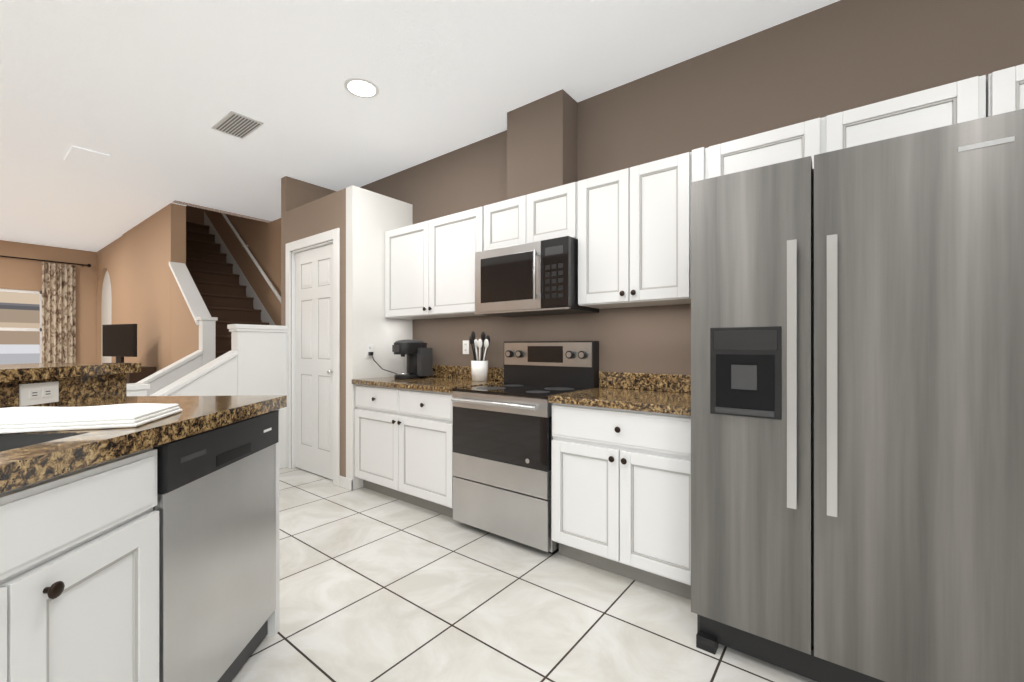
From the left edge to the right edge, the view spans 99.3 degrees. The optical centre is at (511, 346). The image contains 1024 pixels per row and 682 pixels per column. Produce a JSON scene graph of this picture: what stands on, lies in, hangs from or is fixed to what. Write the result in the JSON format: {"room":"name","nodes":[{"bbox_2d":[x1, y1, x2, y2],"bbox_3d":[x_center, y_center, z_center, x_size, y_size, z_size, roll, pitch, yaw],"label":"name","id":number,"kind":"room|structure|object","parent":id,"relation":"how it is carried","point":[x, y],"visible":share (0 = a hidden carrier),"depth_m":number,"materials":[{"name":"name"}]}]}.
{"room":"kitchen","nodes":[
{"label":"kitchen","id":0,"kind":"room"},
{"bbox_2d":[0,240,95,362],"bbox_3d":[-8.459,-1.650,6.732,0.120,5.700,5.070,0,0,38],"label":"wall","id":1,"kind":"structure","parent":0,"point":[21,274],"depth_m":7.58,"materials":[{"name":"beige paint"}]},
{"bbox_2d":[0,288,41,362],"bbox_3d":[-8.477,-0.270,6.652,0.110,1.320,1.880,0,0,38],"label":"window","id":2,"kind":"structure","parent":1,"relation":"in","point":[20,291],"depth_m":7.26,"materials":[{"name":"white"}]},
{"bbox_2d":[0,255,90,266],"bbox_3d":[-8.280,-1.430,6.757,0.129,0.060,2.528,0,0,38],"label":"curtain rod","id":3,"kind":"object","parent":1,"relation":"attached to","point":[88,265],"visible":1,"depth_m":7.30,"materials":[{"name":"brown metal"}]},
{"bbox_2d":[42,262,75,362],"bbox_3d":[-7.723,-0.115,7.420,0.078,2.570,0.400,0,0,38],"label":"panel","id":4,"kind":"object","parent":3,"relation":"hanging from","point":[58,313],"visible":0.52,"depth_m":7.42,"materials":[{"name":"fabric"}]},
{"bbox_2d":[171,313,201,320],"bbox_3d":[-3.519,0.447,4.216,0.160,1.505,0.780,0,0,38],"label":"wall","id":5,"kind":"structure","parent":0,"point":[174,316],"depth_m":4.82,"materials":[{"name":"beige paint"}]},
{"bbox_2d":[96,200,280,370],"bbox_3d":[-4.750,-1.650,6.456,6.320,5.700,1.220,0,0,38],"label":"wall","id":6,"kind":"structure","parent":0,"point":[125,278],"depth_m":5.94,"materials":[{"name":"beige paint"}]},
{"bbox_2d":[126,321,286,468],"bbox_3d":[-2.668,0.500,3.862,0.200,1.400,1.263,0,0,38],"label":"wall","id":7,"kind":"structure","parent":0,"point":[252,362],"depth_m":4.14,"materials":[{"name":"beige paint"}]},
{"bbox_2d":[0,0,839,251],"bbox_3d":[-3.529,-1.730,2.915,12.550,0.060,5.280,0,0,38],"label":"ceiling","id":8,"kind":"structure","parent":0,"point":[146,95],"depth_m":2.80,"materials":[{"name":"paint"}]},
{"bbox_2d":[64,146,109,168],"bbox_3d":[-3.827,-1.694,3.918,0.450,0.012,0.240,0,0,38],"label":"ceiling panel","id":9,"kind":"object","parent":8,"relation":"attached to","point":[86,157],"visible":0.96,"depth_m":3.90,"materials":[{"name":"paint"}]},
{"bbox_2d":[211,110,263,138],"bbox_3d":[-2.112,-1.695,3.347,0.400,0.010,0.220,0,0,38],"label":"ceiling vent","id":10,"kind":"object","parent":8,"relation":"in","point":[236,124],"visible":1,"depth_m":3.33,"materials":[{"name":"white metal"}]},
{"bbox_2d":[344,78,378,97],"bbox_3d":[-0.990,-1.697,2.868,0.220,0.006,0.220,0,0,38],"label":"recessed light","id":11,"kind":"object","parent":8,"relation":"in","point":[361,87],"visible":1,"depth_m":2.86,"materials":[{"name":"white"}]},
{"bbox_2d":[231,467,815,681],"bbox_3d":[-3.529,1.225,2.915,12.550,0.050,5.280,0,0,38],"label":"floor","id":12,"kind":"structure","parent":0,"point":[374,586],"depth_m":1.97,"materials":[{"name":"tile"}]},
{"bbox_2d":[126,366,156,383],"bbox_3d":[-4.869,0.725,5.385,1.040,0.950,0.280,0,0,23],"label":"tv console","id":13,"kind":"object","parent":12,"relation":"on","point":[145,372],"visible":0.1,"depth_m":5.17,"materials":[{"name":"brown wood"}]},
{"bbox_2d":[102,324,136,362],"bbox_3d":[-4.861,-0.011,5.403,0.670,0.519,0.180,0,0,23],"label":"tv","id":14,"kind":"object","parent":13,"relation":"on","point":[119,342],"visible":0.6,"depth_m":5.36,"materials":[{"name":"black plastic"}]},
{"bbox_2d":[0,395,286,681],"bbox_3d":[-1.453,0.656,0.524,2.108,1.087,1.836,0,0,38],"label":"base cabinet","id":15,"kind":"object","parent":12,"relation":"on","point":[79,559],"depth_m":0.97,"materials":[{"name":"white"}]},
{"bbox_2d":[0,403,182,432],"bbox_3d":[-1.268,0.191,1.175,0.540,0.035,0.290,0,0,-18],"label":"towel","id":16,"kind":"object","parent":15,"relation":"on","point":[24,419],"visible":1,"depth_m":1.12,"materials":[{"name":"white fabric"}]},
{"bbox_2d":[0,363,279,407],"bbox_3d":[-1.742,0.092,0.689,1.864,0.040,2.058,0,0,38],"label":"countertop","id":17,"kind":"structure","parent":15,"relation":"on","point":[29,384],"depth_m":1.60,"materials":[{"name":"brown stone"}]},
{"bbox_2d":[153,410,278,681],"bbox_3d":[-1.266,0.732,1.469,0.642,0.937,0.625,0,0,-3],"label":"dishwasher","id":18,"kind":"object","parent":12,"relation":"on","point":[215,506],"visible":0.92,"depth_m":1.40,"materials":[{"name":"grey metal"}]},
{"bbox_2d":[186,221,268,357],"bbox_3d":[-4.190,-0.415,5.736,4.547,3.231,1.425,0,0,38],"label":"staircase","id":19,"kind":"structure","parent":12,"relation":"on","point":[222,292],"depth_m":6.22,"materials":[{"name":"brown wood"}]},
{"bbox_2d":[204,211,280,324],"bbox_3d":[-3.956,-1.079,6.402,3.500,3.319,0.092,0,0,38],"label":"stair handrail","id":20,"kind":"object","parent":19,"relation":"attached to","point":[257,303],"visible":0.4,"depth_m":6.41,"materials":[{"name":"white wood"}]},
{"bbox_2d":[281,176,412,489],"bbox_3d":[-1.640,-0.250,4.265,1.280,2.900,0.629,0,0,38],"label":"wall block","id":21,"kind":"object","parent":12,"relation":"on","point":[364,220],"visible":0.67,"depth_m":3.77,"materials":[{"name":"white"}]},
{"bbox_2d":[286,228,339,485],"bbox_3d":[-1.832,0.092,4.067,0.960,2.215,0.118,0,0,38],"label":"door frame","id":22,"kind":"structure","parent":21,"relation":"attached to","point":[333,235],"depth_m":4.08,"materials":[{"name":"white wood"}]},
{"bbox_2d":[295,244,332,479],"bbox_3d":[-1.845,0.139,4.049,0.754,2.102,0.093,0,0,38],"label":"pantry door","id":23,"kind":"structure","parent":21,"relation":"in","point":[314,360],"depth_m":4.06,"materials":[{"name":"white wood"}]},
{"bbox_2d":[339,476,353,490],"bbox_3d":[-1.831,1.155,4.009,1.292,0.090,0.019,0,0,38],"label":"baseboard","id":24,"kind":"structure","parent":21,"relation":"attached to","point":[346,483],"depth_m":3.65,"materials":[{"name":"white wood"}]},
{"bbox_2d":[366,344,372,357],"bbox_3d":[-1.225,0.040,3.747,0.008,0.116,0.070,0,0,38],"label":"outlet","id":25,"kind":"object","parent":21,"relation":"attached to","point":[369,347],"visible":0.81,"depth_m":3.74,"materials":[{"name":"white plastic"}]},
{"bbox_2d":[355,384,453,517],"bbox_3d":[-0.675,0.757,3.504,1.162,0.885,0.644,0,0,38],"label":"base cabinet","id":26,"kind":"object","parent":12,"relation":"on","point":[403,444],"visible":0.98,"depth_m":3.23,"materials":[{"name":"white wood"}]},
{"bbox_2d":[352,365,503,392],"bbox_3d":[-0.674,0.242,3.505,1.166,0.144,0.642,0,0,38],"label":"countertop","id":27,"kind":"structure","parent":26,"relation":"on","point":[445,379],"depth_m":3.45,"materials":[{"name":"stone"}]},
{"bbox_2d":[368,352,396,373],"bbox_3d":[-0.988,0.161,3.832,0.263,0.222,0.454,0,0,38],"label":"power cord","id":28,"kind":"object","parent":27,"relation":"on","point":[370,353],"visible":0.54,"depth_m":3.75,"materials":[{"name":"black plastic"}]},
{"bbox_2d":[392,339,432,378],"bbox_3d":[-0.860,0.108,3.749,0.245,0.331,0.315,0,0,38],"label":"coffee maker","id":29,"kind":"object","parent":27,"relation":"on","point":[419,357],"visible":1,"depth_m":3.69,"materials":[{"name":"black plastic"}]},
{"bbox_2d":[469,331,489,381],"bbox_3d":[-0.252,0.079,3.422,0.184,0.390,0.136,0,0,38],"label":"utensil crock","id":30,"kind":"object","parent":27,"relation":"on","point":[479,370],"visible":1,"depth_m":3.38,"materials":[{"name":"white ceramic"}]},
{"bbox_2d":[451,341,598,553],"bbox_3d":[0.076,0.583,2.892,0.763,1.235,0.689,0,0,38],"label":"range","id":31,"kind":"object","parent":12,"relation":"on","point":[502,459],"visible":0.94,"depth_m":2.70,"materials":[{"name":"silver metal"}]},
{"bbox_2d":[552,403,690,598],"bbox_3d":[0.720,0.757,2.422,0.818,0.885,0.644,0,0,38],"label":"base cabinet","id":32,"kind":"object","parent":12,"relation":"on","point":[621,492],"visible":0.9,"depth_m":2.17,"materials":[{"name":"white wood"}]},
{"bbox_2d":[548,371,690,415],"bbox_3d":[0.719,0.242,2.424,0.820,0.144,0.642,0,0,38],"label":"countertop","id":33,"kind":"structure","parent":32,"relation":"on","point":[660,393],"depth_m":2.47,"materials":[{"name":"stone"}]},
{"bbox_2d":[691,109,1023,681],"bbox_3d":[1.314,0.275,1.765,0.910,1.850,0.910,0,0,38],"label":"fridge","id":34,"kind":"object","parent":12,"relation":"on","point":[857,413],"visible":1,"depth_m":1.40,"materials":[{"name":"grey metal"}]},
{"bbox_2d":[360,0,1023,374],"bbox_3d":[-3.482,-0.250,2.878,12.470,2.900,5.320,0,0,38],"label":"wall","id":35,"kind":"structure","parent":0,"point":[836,57],"depth_m":2.61,"materials":[{"name":"brown paint"}]},
{"bbox_2d":[385,206,484,319],"bbox_3d":[-0.583,-0.635,3.623,1.162,0.770,0.344,0,0,38],"label":"upper cabinet","id":36,"kind":"object","parent":35,"relation":"attached to","point":[429,269],"visible":0.88,"depth_m":3.47,"materials":[{"name":"white wood"}]},
{"bbox_2d":[463,340,468,353],"bbox_3d":[-0.391,0.010,3.689,0.070,0.116,0.008,0,0,38],"label":"outlet","id":37,"kind":"object","parent":35,"relation":"attached to","point":[465,346],"visible":1,"depth_m":3.68,"materials":[{"name":"white plastic"}]},
{"bbox_2d":[484,182,577,250],"bbox_3d":[0.191,-0.843,3.040,0.763,0.354,0.317,0,0,38],"label":"upper cabinet","id":38,"kind":"object","parent":35,"relation":"attached to","point":[550,213],"visible":0.79,"depth_m":2.88,"materials":[{"name":"white wood"}]},
{"bbox_2d":[475,236,598,316],"bbox_3d":[0.149,-0.444,2.986,0.759,0.437,0.451,0,0,38],"label":"over-the-range microwave","id":39,"kind":"object","parent":38,"relation":"attached to","point":[538,278],"visible":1,"depth_m":2.80,"materials":[{"name":"silver metal"}]},
{"bbox_2d":[578,152,691,308],"bbox_3d":[0.753,-0.635,2.586,0.670,0.770,0.344,0,0,38],"label":"upper cabinet","id":40,"kind":"object","parent":35,"relation":"attached to","point":[634,236],"visible":1,"depth_m":2.45,"materials":[{"name":"white wood"}]},
{"bbox_2d":[692,75,985,181],"bbox_3d":[1.447,-0.860,2.065,1.054,0.320,0.317,0,0,38],"label":"upper cabinet","id":41,"kind":"object","parent":35,"relation":"attached to","point":[964,100],"visible":0.5,"depth_m":1.87,"materials":[{"name":"white wood"}]},
{"bbox_2d":[986,64,1023,116],"bbox_3d":[2.231,-0.635,1.440,0.939,0.770,0.344,0,0,38],"label":"upper cabinet","id":42,"kind":"object","parent":35,"relation":"attached to","point":[1004,90],"visible":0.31,"depth_m":1.59,"materials":[{"name":"white wood"}]},
{"label":"outside","id":43,"kind":"structure","parent":0,"visible":0},
{"bbox_2d":[0,292,39,363],"bbox_3d":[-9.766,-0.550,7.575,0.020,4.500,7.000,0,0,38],"label":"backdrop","id":44,"kind":"structure","parent":43,"point":[19,310],"depth_m":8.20,"materials":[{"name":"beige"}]}
]}

